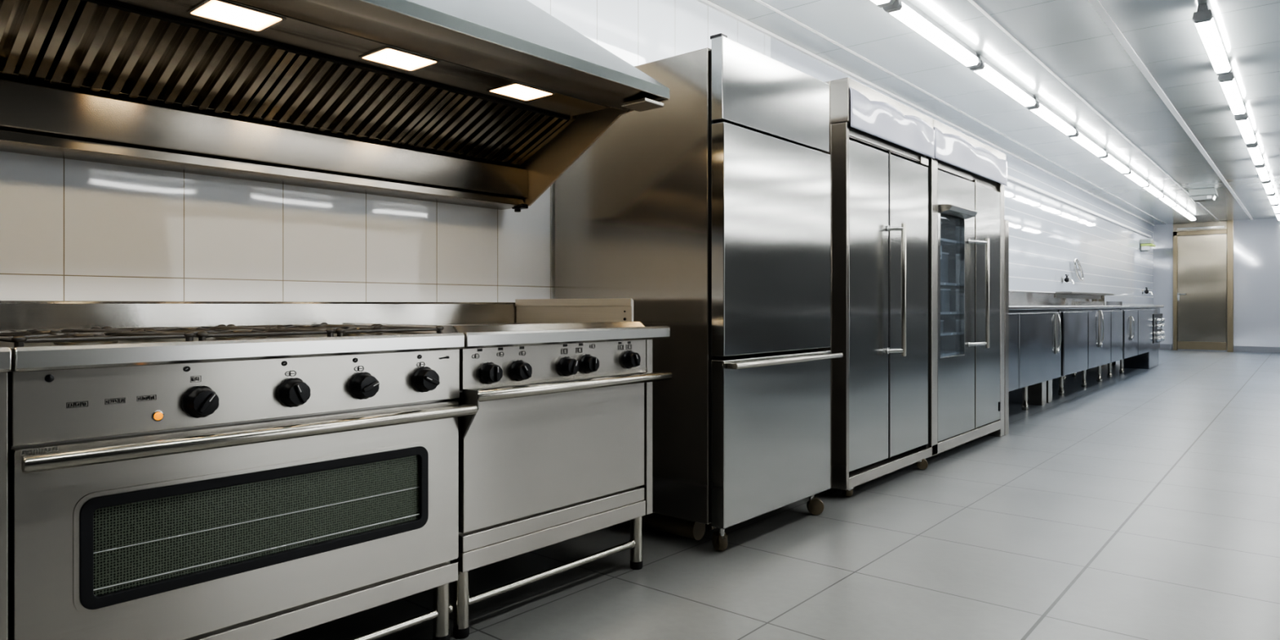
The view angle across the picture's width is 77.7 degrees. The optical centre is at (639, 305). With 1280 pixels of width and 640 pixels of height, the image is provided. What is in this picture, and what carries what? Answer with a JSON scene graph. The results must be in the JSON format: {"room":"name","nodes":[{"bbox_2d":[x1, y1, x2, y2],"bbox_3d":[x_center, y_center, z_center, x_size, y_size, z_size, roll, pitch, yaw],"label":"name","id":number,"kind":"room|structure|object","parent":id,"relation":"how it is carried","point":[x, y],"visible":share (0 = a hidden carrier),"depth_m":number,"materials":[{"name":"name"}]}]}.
{"room":"commercial kitchen","nodes":[
{"label":"commercial kitchen","id":0,"kind":"room"},
{"bbox_2d":[0,0,1153,306],"bbox_3d":[3.238,-0.403,8.163,0.100,2.806,25.640,0,0,40],"label":"wall","id":1,"kind":"structure","parent":0,"point":[71,229],"depth_m":2.99,"materials":[{"name":"tile"}]},
{"bbox_2d":[0,300,516,329],"bbox_3d":[-1.501,0.044,2.459,0.050,0.112,2.910,0,0,40],"label":"backsplash","id":2,"kind":"structure","parent":1,"relation":"attached to","point":[14,314],"depth_m":2.62,"materials":[{"name":"metal"}]},
{"bbox_2d":[0,0,669,212],"bbox_3d":[-1.365,-0.915,1.933,0.937,1.020,3.457,0,0,40],"label":"extractor hood","id":3,"kind":"object","parent":1,"relation":"attached to","point":[486,104],"visible":1,"depth_m":2.44,"materials":[{"name":"metal"}]},
{"bbox_2d":[186,0,286,32],"bbox_3d":[-1.037,-0.744,2.044,0.160,0.004,0.190,0,0,40],"label":"lamp","id":4,"kind":"object","parent":3,"relation":"on","point":[233,13],"depth_m":2.04,"materials":[{"name":"white plastic"}]},
{"bbox_2d":[111,0,609,116],"bbox_3d":[-1.241,-0.750,1.853,0.230,0.008,3.220,0,0,40],"label":"panel","id":5,"kind":"object","parent":3,"relation":"on","point":[250,24],"depth_m":2.33,"materials":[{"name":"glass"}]},
{"bbox_2d":[358,46,439,71],"bbox_3d":[-0.728,-0.744,2.409,0.160,0.004,0.190,0,0,40],"label":"lamp","id":6,"kind":"object","parent":3,"relation":"on","point":[395,57],"depth_m":2.40,"materials":[{"name":"white plastic"}]},
{"bbox_2d":[486,82,555,101],"bbox_3d":[-0.415,-0.744,2.778,0.160,0.004,0.190,0,0,40],"label":"lamp","id":7,"kind":"object","parent":3,"relation":"on","point":[522,91],"depth_m":2.77,"materials":[{"name":"white plastic"}]},
{"bbox_2d":[621,97,663,111],"bbox_3d":[0.009,-0.744,2.949,0.120,0.017,0.110,0,0,40],"label":"tray","id":8,"kind":"object","parent":3,"relation":"attached to","point":[637,104],"depth_m":2.93,"materials":[{"name":"metal"}]},
{"bbox_2d":[696,0,1154,226],"bbox_3d":[3.284,-1.796,8.124,0.020,0.020,25.640,0,0,40],"label":"trim","id":9,"kind":"structure","parent":1,"relation":"attached to","point":[706,2],"depth_m":6.39,"materials":[{"name":"white metal"}]},
{"bbox_2d":[1008,290,1105,305],"bbox_3d":[5.059,-0.081,10.198,0.045,0.174,8.900,0,0,40],"label":"backsplash","id":10,"kind":"structure","parent":1,"relation":"attached to","point":[1015,298],"depth_m":10.37,"materials":[{"name":"metal"}]},
{"bbox_2d":[1060,274,1074,284],"bbox_3d":[6.108,-0.364,11.341,0.167,0.142,0.120,0,0,40],"label":"tap","id":11,"kind":"object","parent":1,"relation":"attached to","point":[1066,279],"visible":1,"depth_m":11.33,"materials":[{"name":"silver metal"}]},
{"bbox_2d":[1072,257,1083,281],"bbox_3d":[6.567,-0.530,11.948,0.082,0.341,0.548,0,0,40],"label":"wall bracket","id":12,"kind":"object","parent":1,"relation":"attached to","point":[1080,277],"visible":1,"depth_m":11.90,"materials":[{"name":"silver metal"}]},
{"bbox_2d":[1007,174,1151,238],"bbox_3d":[6.513,-1.498,11.916,0.040,0.045,14.600,0,0,40],"label":"trim","id":13,"kind":"structure","parent":1,"relation":"attached to","point":[1010,178],"depth_m":11.57,"materials":[{"name":"white ceramic"}]},
{"bbox_2d":[1055,291,1114,298],"bbox_3d":[6.795,-0.142,12.070,0.209,0.085,3.000,0,0,40],"label":"wall shelf","id":14,"kind":"object","parent":1,"relation":"attached to","point":[1075,295],"visible":1,"depth_m":11.79,"materials":[{"name":"metal"}]},
{"bbox_2d":[1141,287,1152,295],"bbox_3d":[10.648,-0.285,16.669,0.200,0.170,0.144,0,0,40],"label":"tap","id":15,"kind":"object","parent":1,"relation":"attached to","point":[1146,291],"visible":1,"depth_m":16.66,"materials":[{"name":"silver metal"}]},
{"bbox_2d":[1139,239,1155,251],"bbox_3d":[10.595,-1.245,16.583,0.230,0.230,0.440,0,0,40],"label":"exit light","id":16,"kind":"object","parent":1,"relation":"attached to","point":[1145,244],"visible":1,"depth_m":16.45,"materials":[{"name":"grey plastic"}]},
{"bbox_2d":[274,349,1279,639],"bbox_3d":[8.424,1.050,3.765,13.500,0.100,25.640,0,0,40],"label":"floor","id":17,"kind":"structure","parent":0,"point":[1135,504],"depth_m":3.21,"materials":[{"name":"tile"}]},
{"bbox_2d":[0,346,11,639],"bbox_3d":[-1.802,0.531,1.438,0.801,0.939,0.903,0,0,40],"label":"gas range","id":18,"kind":"object","parent":17,"relation":"on","point":[5,352],"visible":1,"depth_m":1.53,"materials":[{"name":"metal"}]},
{"bbox_2d":[0,322,477,639],"bbox_3d":[-1.141,0.531,2.175,0.856,0.939,1.066,0,0,40],"label":"gas range","id":19,"kind":"object","parent":17,"relation":"on","point":[232,482],"visible":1,"depth_m":1.86,"materials":[{"name":"metal"}]},
{"bbox_2d":[0,332,403,347],"bbox_3d":[-1.186,0.102,2.208,0.745,0.025,1.038,0,0,40],"label":"cooktop","id":20,"kind":"object","parent":19,"relation":"in","point":[2,344],"depth_m":1.98,"materials":[{"name":"metal"}]},
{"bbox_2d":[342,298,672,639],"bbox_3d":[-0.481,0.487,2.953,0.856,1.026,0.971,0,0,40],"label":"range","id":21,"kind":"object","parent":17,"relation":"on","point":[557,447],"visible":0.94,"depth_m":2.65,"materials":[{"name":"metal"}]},
{"bbox_2d":[382,331,436,333],"bbox_3d":[-0.548,0.100,2.967,0.735,0.030,0.903,0,0,40],"label":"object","id":22,"kind":"structure","parent":21,"relation":"on","point":[406,332],"depth_m":2.53,"materials":[{"name":"metal"}]},
{"bbox_2d":[555,33,843,551],"bbox_3d":[0.281,-0.037,3.758,1.028,2.075,0.905,0,0,40],"label":"refrigerator","id":23,"kind":"object","parent":17,"relation":"on","point":[708,209],"visible":0.8,"depth_m":3.34,"materials":[{"name":"metal"}]},
{"bbox_2d":[817,77,934,497],"bbox_3d":[1.105,-0.077,4.750,1.002,2.155,1.182,0,0,40],"label":"refrigerator","id":24,"kind":"object","parent":17,"relation":"on","point":[881,148],"visible":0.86,"depth_m":4.31,"materials":[{"name":"metal"}]},
{"bbox_2d":[928,119,1008,456],"bbox_3d":[2.016,-0.077,5.823,1.002,2.155,1.620,0,0,40],"label":"refrigerator","id":25,"kind":"object","parent":17,"relation":"on","point":[969,362],"visible":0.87,"depth_m":5.50,"materials":[{"name":"metal"}]},
{"bbox_2d":[940,245,942,259],"bbox_3d":[1.938,-0.345,5.162,0.004,0.090,0.120,0,0,40],"label":"price card","id":26,"kind":"object","parent":25,"relation":"attached to","point":[940,246],"visible":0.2,"depth_m":5.20,"materials":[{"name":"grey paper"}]},
{"bbox_2d":[940,252,949,282],"bbox_3d":[1.980,-0.251,5.427,0.208,0.209,0.178,0,0,40],"label":"food container","id":27,"kind":"object","parent":25,"relation":"on","point":[944,261],"visible":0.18,"depth_m":5.37,"materials":[{"name":"grey plastic"}]},
{"bbox_2d":[940,288,951,311],"bbox_3d":[2.006,-0.030,5.458,0.208,0.159,0.168,0,0,40],"label":"food container","id":28,"kind":"object","parent":25,"relation":"on","point":[944,293],"visible":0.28,"depth_m":5.37,"materials":[{"name":"grey plastic"}]},
{"bbox_2d":[940,350,956,355],"bbox_3d":[1.814,0.329,5.473,0.587,0.016,0.755,0,0,40],"label":"shelf","id":29,"kind":"object","parent":25,"relation":"attached to","point":[943,353],"depth_m":5.39,"materials":[{"name":"white"}]},
{"bbox_2d":[940,331,956,335],"bbox_3d":[1.814,0.194,5.473,0.587,0.016,0.755,0,0,40],"label":"shelf","id":30,"kind":"object","parent":25,"relation":"attached to","point":[945,333],"depth_m":5.37,"materials":[{"name":"white"}]},
{"bbox_2d":[940,311,956,314],"bbox_3d":[1.814,0.054,5.473,0.587,0.016,0.755,0,0,40],"label":"shelf","id":31,"kind":"object","parent":25,"relation":"attached to","point":[941,313],"depth_m":5.31,"materials":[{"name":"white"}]},
{"bbox_2d":[940,282,956,285],"bbox_3d":[1.814,-0.141,5.473,0.587,0.016,0.755,0,0,40],"label":"shelf","id":32,"kind":"object","parent":25,"relation":"attached to","point":[941,283],"depth_m":5.35,"materials":[{"name":"white metal"}]},
{"bbox_2d":[940,238,956,245],"bbox_3d":[1.814,-0.431,5.473,0.587,0.016,0.755,0,0,40],"label":"shelf","id":33,"kind":"object","parent":25,"relation":"attached to","point":[944,242],"depth_m":5.43,"materials":[{"name":"white"}]},
{"bbox_2d":[939,204,977,218],"bbox_3d":[2.094,-0.613,5.206,0.079,0.054,0.500,0,0,40],"label":"hood","id":34,"kind":"object","parent":25,"relation":"attached to","point":[953,210],"depth_m":5.14,"materials":[{"name":"metal"}]},
{"bbox_2d":[1008,310,1061,410],"bbox_3d":[3.229,0.525,7.358,0.867,0.950,2.160,0,0,40],"label":"base cabinet","id":35,"kind":"object","parent":17,"relation":"on","point":[1034,335],"visible":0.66,"depth_m":7.18,"materials":[{"name":"metal"}]},
{"bbox_2d":[1008,305,1164,310],"bbox_3d":[5.419,0.026,9.985,0.870,0.037,9.040,0,0,40],"label":"countertop","id":36,"kind":"structure","parent":35,"relation":"on","point":[1022,307],"depth_m":8.71,"materials":[{"name":"metal"}]},
{"bbox_2d":[1074,301,1122,305],"bbox_3d":[6.608,-0.021,11.441,0.400,0.057,1.200,0,0,40],"label":"tray","id":37,"kind":"object","parent":36,"relation":"on","point":[1076,303],"visible":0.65,"depth_m":11.02,"materials":[{"name":"metal"}]},
{"bbox_2d":[1046,308,1123,403],"bbox_3d":[4.995,0.525,9.440,0.867,0.950,3.280,0,0,40],"label":"base cabinet","id":38,"kind":"object","parent":17,"relation":"on","point":[1091,338],"visible":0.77,"depth_m":8.86,"materials":[{"name":"metal"}]},
{"bbox_2d":[1071,307,1164,377],"bbox_3d":[7.228,0.525,12.057,0.888,0.950,3.500,0,0,40],"label":"base cabinet","id":39,"kind":"object","parent":17,"relation":"on","point":[1143,333],"visible":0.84,"depth_m":11.82,"materials":[{"name":"metal"}]},
{"bbox_2d":[707,0,1279,224],"bbox_3d":[8.424,-1.856,3.765,13.500,0.100,25.640,0,0,40],"label":"ceiling","id":40,"kind":"structure","parent":0,"point":[1069,37],"depth_m":6.32,"materials":[{"name":"white paint"}]},
{"bbox_2d":[871,0,894,8],"bbox_3d":[0.932,-1.755,3.975,0.100,0.102,1.470,0,0,40],"label":"ceiling light","id":41,"kind":"object","parent":40,"relation":"attached to","point":[881,3],"visible":1,"depth_m":4.49,"materials":[{"name":"white plastic"}]},
{"bbox_2d":[871,0,889,4],"bbox_3d":[0.932,-1.732,3.975,0.092,0.047,1.370,0,0,40],"label":"diffuser","id":42,"kind":"object","parent":41,"relation":"attached to","point":[877,2],"depth_m":4.48,"materials":[{"name":"white plastic"}]},
{"bbox_2d":[882,0,981,68],"bbox_3d":[1.922,-1.755,5.142,0.100,0.102,1.470,0,0,40],"label":"ceiling light","id":43,"kind":"object","parent":40,"relation":"attached to","point":[904,11],"visible":0.88,"depth_m":5.04,"materials":[{"name":"white plastic"}]},
{"bbox_2d":[754,0,1166,224],"bbox_3d":[3.467,-1.803,7.969,0.020,0.006,25.640,0,0,40],"label":"trim","id":44,"kind":"structure","parent":40,"relation":"attached to","point":[763,3],"depth_m":6.41,"materials":[{"name":"white metal"}]},
{"bbox_2d":[969,54,1037,107],"bbox_3d":[2.899,-1.755,6.294,0.100,0.102,1.470,0,0,40],"label":"ceiling light","id":45,"kind":"object","parent":40,"relation":"attached to","point":[986,69],"visible":0.83,"depth_m":6.20,"materials":[{"name":"white plastic"}]},
{"bbox_2d":[1026,97,1077,136],"bbox_3d":[3.875,-1.755,7.446,0.100,0.102,1.470,0,0,40],"label":"ceiling light","id":46,"kind":"object","parent":40,"relation":"attached to","point":[1042,109],"visible":0.85,"depth_m":7.36,"materials":[{"name":"white plastic"}]},
{"bbox_2d":[1068,126,1106,157],"bbox_3d":[4.852,-1.755,8.597,0.100,0.102,1.470,0,0,40],"label":"ceiling light","id":47,"kind":"object","parent":40,"relation":"attached to","point":[1081,138],"visible":0.81,"depth_m":8.52,"materials":[{"name":"white plastic"}]},
{"bbox_2d":[1071,133,1106,156],"bbox_3d":[4.852,-1.732,8.597,0.092,0.047,1.370,0,0,40],"label":"diffuser","id":48,"kind":"object","parent":47,"relation":"attached to","point":[1082,139],"depth_m":8.56,"materials":[{"name":"white plastic"}]},
{"bbox_2d":[967,0,1219,221],"bbox_3d":[4.199,-1.803,7.348,0.020,0.006,25.640,0,0,40],"label":"trim","id":49,"kind":"structure","parent":40,"relation":"attached to","point":[975,5],"depth_m":6.34,"materials":[{"name":"white metal"}]},
{"bbox_2d":[1099,149,1130,173],"bbox_3d":[5.829,-1.755,9.749,0.100,0.102,1.470,0,0,40],"label":"ceiling light","id":50,"kind":"object","parent":40,"relation":"attached to","point":[1110,158],"visible":0.86,"depth_m":9.69,"materials":[{"name":"white plastic"}]},
{"bbox_2d":[1123,166,1148,186],"bbox_3d":[6.805,-1.755,10.900,0.100,0.102,1.470,0,0,40],"label":"ceiling light","id":51,"kind":"object","parent":40,"relation":"attached to","point":[1134,175],"visible":0.83,"depth_m":10.85,"materials":[{"name":"white plastic"}]},
{"bbox_2d":[1124,171,1147,186],"bbox_3d":[6.805,-1.732,10.900,0.092,0.047,1.370,0,0,40],"label":"diffuser","id":52,"kind":"object","parent":51,"relation":"attached to","point":[1133,175],"depth_m":10.85,"materials":[{"name":"white plastic"}]},
{"bbox_2d":[1142,180,1164,197],"bbox_3d":[7.782,-1.755,12.052,0.100,0.102,1.470,0,0,40],"label":"ceiling light","id":53,"kind":"object","parent":40,"relation":"attached to","point":[1151,188],"visible":0.8,"depth_m":12.02,"materials":[{"name":"white plastic"}]},
{"bbox_2d":[1143,184,1163,197],"bbox_3d":[7.782,-1.732,12.052,0.092,0.047,1.370,0,0,40],"label":"diffuser","id":54,"kind":"object","parent":53,"relation":"attached to","point":[1152,188],"depth_m":12.03,"materials":[{"name":"white plastic"}]},
{"bbox_2d":[1157,191,1176,206],"bbox_3d":[8.759,-1.755,13.204,0.100,0.102,1.470,0,0,40],"label":"ceiling light","id":55,"kind":"object","parent":40,"relation":"attached to","point":[1166,199],"visible":0.85,"depth_m":13.17,"materials":[{"name":"white plastic"}]},
{"bbox_2d":[1159,195,1175,206],"bbox_3d":[8.759,-1.732,13.204,0.092,0.047,1.370,0,0,40],"label":"diffuser","id":56,"kind":"object","parent":55,"relation":"attached to","point":[1166,199],"depth_m":13.18,"materials":[{"name":"white plastic"}]},
{"bbox_2d":[1088,0,1253,219],"bbox_3d":[4.622,-1.803,6.989,0.045,0.006,25.640,0,0,40],"label":"trim","id":57,"kind":"structure","parent":40,"relation":"attached to","point":[1097,6],"depth_m":6.39,"materials":[{"name":"white metal"}]},
{"bbox_2d":[1170,200,1186,214],"bbox_3d":[9.735,-1.755,14.355,0.100,0.102,1.470,0,0,40],"label":"ceiling light","id":58,"kind":"object","parent":40,"relation":"attached to","point":[1178,207],"visible":0.82,"depth_m":14.30,"materials":[{"name":"white plastic"}]},
{"bbox_2d":[1172,204,1186,213],"bbox_3d":[9.735,-1.732,14.355,0.092,0.047,1.370,0,0,40],"label":"diffuser","id":59,"kind":"object","parent":58,"relation":"attached to","point":[1179,208],"depth_m":14.36,"materials":[{"name":"white plastic"}]},
{"bbox_2d":[1182,208,1195,221],"bbox_3d":[10.712,-1.755,15.507,0.100,0.102,1.470,0,0,40],"label":"ceiling light","id":60,"kind":"object","parent":40,"relation":"attached to","point":[1189,215],"visible":0.81,"depth_m":15.47,"materials":[{"name":"white plastic"}]},
{"bbox_2d":[1182,212,1195,220],"bbox_3d":[10.712,-1.732,15.507,0.092,0.047,1.370,0,0,40],"label":"diffuser","id":61,"kind":"object","parent":60,"relation":"attached to","point":[1189,215],"depth_m":15.51,"materials":[{"name":"white plastic"}]},
{"bbox_2d":[1188,187,1217,202],"bbox_3d":[8.808,-1.718,12.427,0.357,0.175,0.350,0,0,40],"label":"emergency light","id":62,"kind":"object","parent":40,"relation":"hanging from","point":[1207,194],"visible":1,"depth_m":12.31,"materials":[{"name":"grey plastic"}]},
{"bbox_2d":[1191,3,1231,75],"bbox_3d":[3.838,-1.755,5.314,0.100,0.102,1.470,0,0,40],"label":"ceiling light","id":63,"kind":"object","parent":40,"relation":"attached to","point":[1203,20],"visible":1,"depth_m":5.11,"materials":[{"name":"white plastic"}]},
{"bbox_2d":[1195,17,1230,73],"bbox_3d":[3.838,-1.732,5.314,0.092,0.047,1.370,0,0,40],"label":"diffuser","id":64,"kind":"object","parent":63,"relation":"attached to","point":[1207,30],"depth_m":5.24,"materials":[{"name":"white plastic"}]},
{"bbox_2d":[1217,71,1246,115],"bbox_3d":[4.918,-1.755,6.588,0.100,0.102,1.470,0,0,40],"label":"ceiling light","id":65,"kind":"object","parent":40,"relation":"attached to","point":[1228,85],"visible":0.84,"depth_m":6.44,"materials":[{"name":"white plastic"}]},
{"bbox_2d":[1234,113,1256,144],"bbox_3d":[5.998,-1.755,7.861,0.100,0.102,1.470,0,0,40],"label":"ceiling light","id":66,"kind":"object","parent":40,"relation":"attached to","point":[1242,121],"visible":0.77,"depth_m":7.72,"materials":[{"name":"white plastic"}]},
{"bbox_2d":[1246,141,1264,165],"bbox_3d":[7.078,-1.755,9.135,0.100,0.102,1.470,0,0,40],"label":"ceiling light","id":67,"kind":"object","parent":40,"relation":"attached to","point":[1253,148],"visible":0.75,"depth_m":9.03,"materials":[{"name":"white plastic"}]},
{"bbox_2d":[1247,146,1263,164],"bbox_3d":[7.078,-1.732,9.135,0.092,0.047,1.370,0,0,40],"label":"diffuser","id":68,"kind":"object","parent":67,"relation":"attached to","point":[1255,153],"depth_m":9.12,"materials":[{"name":"white plastic"}]},
{"bbox_2d":[1254,163,1270,182],"bbox_3d":[8.158,-1.755,10.409,0.100,0.102,1.470,0,0,40],"label":"ceiling light","id":69,"kind":"object","parent":40,"relation":"attached to","point":[1261,169],"visible":0.75,"depth_m":10.31,"materials":[{"name":"white plastic"}]},
{"bbox_2d":[1256,166,1269,181],"bbox_3d":[8.158,-1.732,10.409,0.092,0.047,1.370,0,0,40],"label":"diffuser","id":70,"kind":"object","parent":69,"relation":"attached to","point":[1262,171],"depth_m":10.38,"materials":[{"name":"white plastic"}]},
{"bbox_2d":[1261,180,1274,194],"bbox_3d":[9.239,-1.755,11.682,0.100,0.102,1.470,0,0,40],"label":"ceiling light","id":71,"kind":"object","parent":40,"relation":"attached to","point":[1268,188],"visible":0.73,"depth_m":11.59,"materials":[{"name":"white plastic"}]},
{"bbox_2d":[1266,192,1278,204],"bbox_3d":[10.319,-1.755,12.956,0.100,0.102,1.470,0,0,40],"label":"ceiling light","id":72,"kind":"object","parent":40,"relation":"attached to","point":[1272,197],"visible":0.8,"depth_m":12.87,"materials":[{"name":"white plastic"}]},
{"bbox_2d":[1267,195,1277,204],"bbox_3d":[10.319,-1.732,12.956,0.092,0.047,1.370,0,0,40],"label":"diffuser","id":73,"kind":"object","parent":72,"relation":"attached to","point":[1273,199],"depth_m":12.97,"materials":[{"name":"white plastic"}]},
{"bbox_2d":[1271,204,1279,213],"bbox_3d":[11.399,-1.755,14.229,0.100,0.102,1.470,0,0,40],"label":"ceiling light","id":74,"kind":"object","parent":40,"relation":"attached to","point":[1276,207],"visible":0.66,"depth_m":14.11,"materials":[{"name":"white plastic"}]},
{"bbox_2d":[1272,204,1279,213],"bbox_3d":[11.399,-1.732,14.229,0.092,0.047,1.370,0,0,40],"label":"diffuser","id":75,"kind":"object","parent":74,"relation":"attached to","point":[1276,208],"depth_m":14.16,"materials":[{"name":"white plastic"}]},
{"bbox_2d":[1275,213,1279,221],"bbox_3d":[12.479,-1.755,15.503,0.100,0.102,1.470,0,0,40],"label":"ceiling light","id":76,"kind":"object","parent":40,"relation":"attached to","point":[1277,215],"visible":0.6,"depth_m":15.37,"materials":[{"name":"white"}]},
{"bbox_2d":[1153,217,1279,351],"bbox_3d":[12.859,-0.403,16.879,3.300,2.806,0.100,0,0,40],"label":"wall","id":77,"kind":"structure","parent":0,"point":[1256,242],"depth_m":16.80,"materials":[{"name":"white paint"}]},
{"bbox_2d":[1173,220,1233,351],"bbox_3d":[12.225,-0.403,17.270,1.073,2.806,0.124,0,0,40],"label":"door","id":78,"kind":"structure","parent":77,"relation":"in","point":[1203,264],"depth_m":17.28,"materials":[{"name":"silver metal"}]},
{"bbox_3d":[18.007,-0.403,12.513,10.200,2.806,0.100,0,0,40],"label":"wall","id":79,"kind":"structure","parent":0,"visible":0},
{"bbox_2d":[1158,343,1279,353],"bbox_3d":[16.710,0.935,13.534,13.500,0.130,0.020,0,0,40],"label":"baseboard","id":80,"kind":"structure","parent":79,"relation":"attached to","point":[1162,346],"depth_m":16.76,"materials":[{"name":"grey"}]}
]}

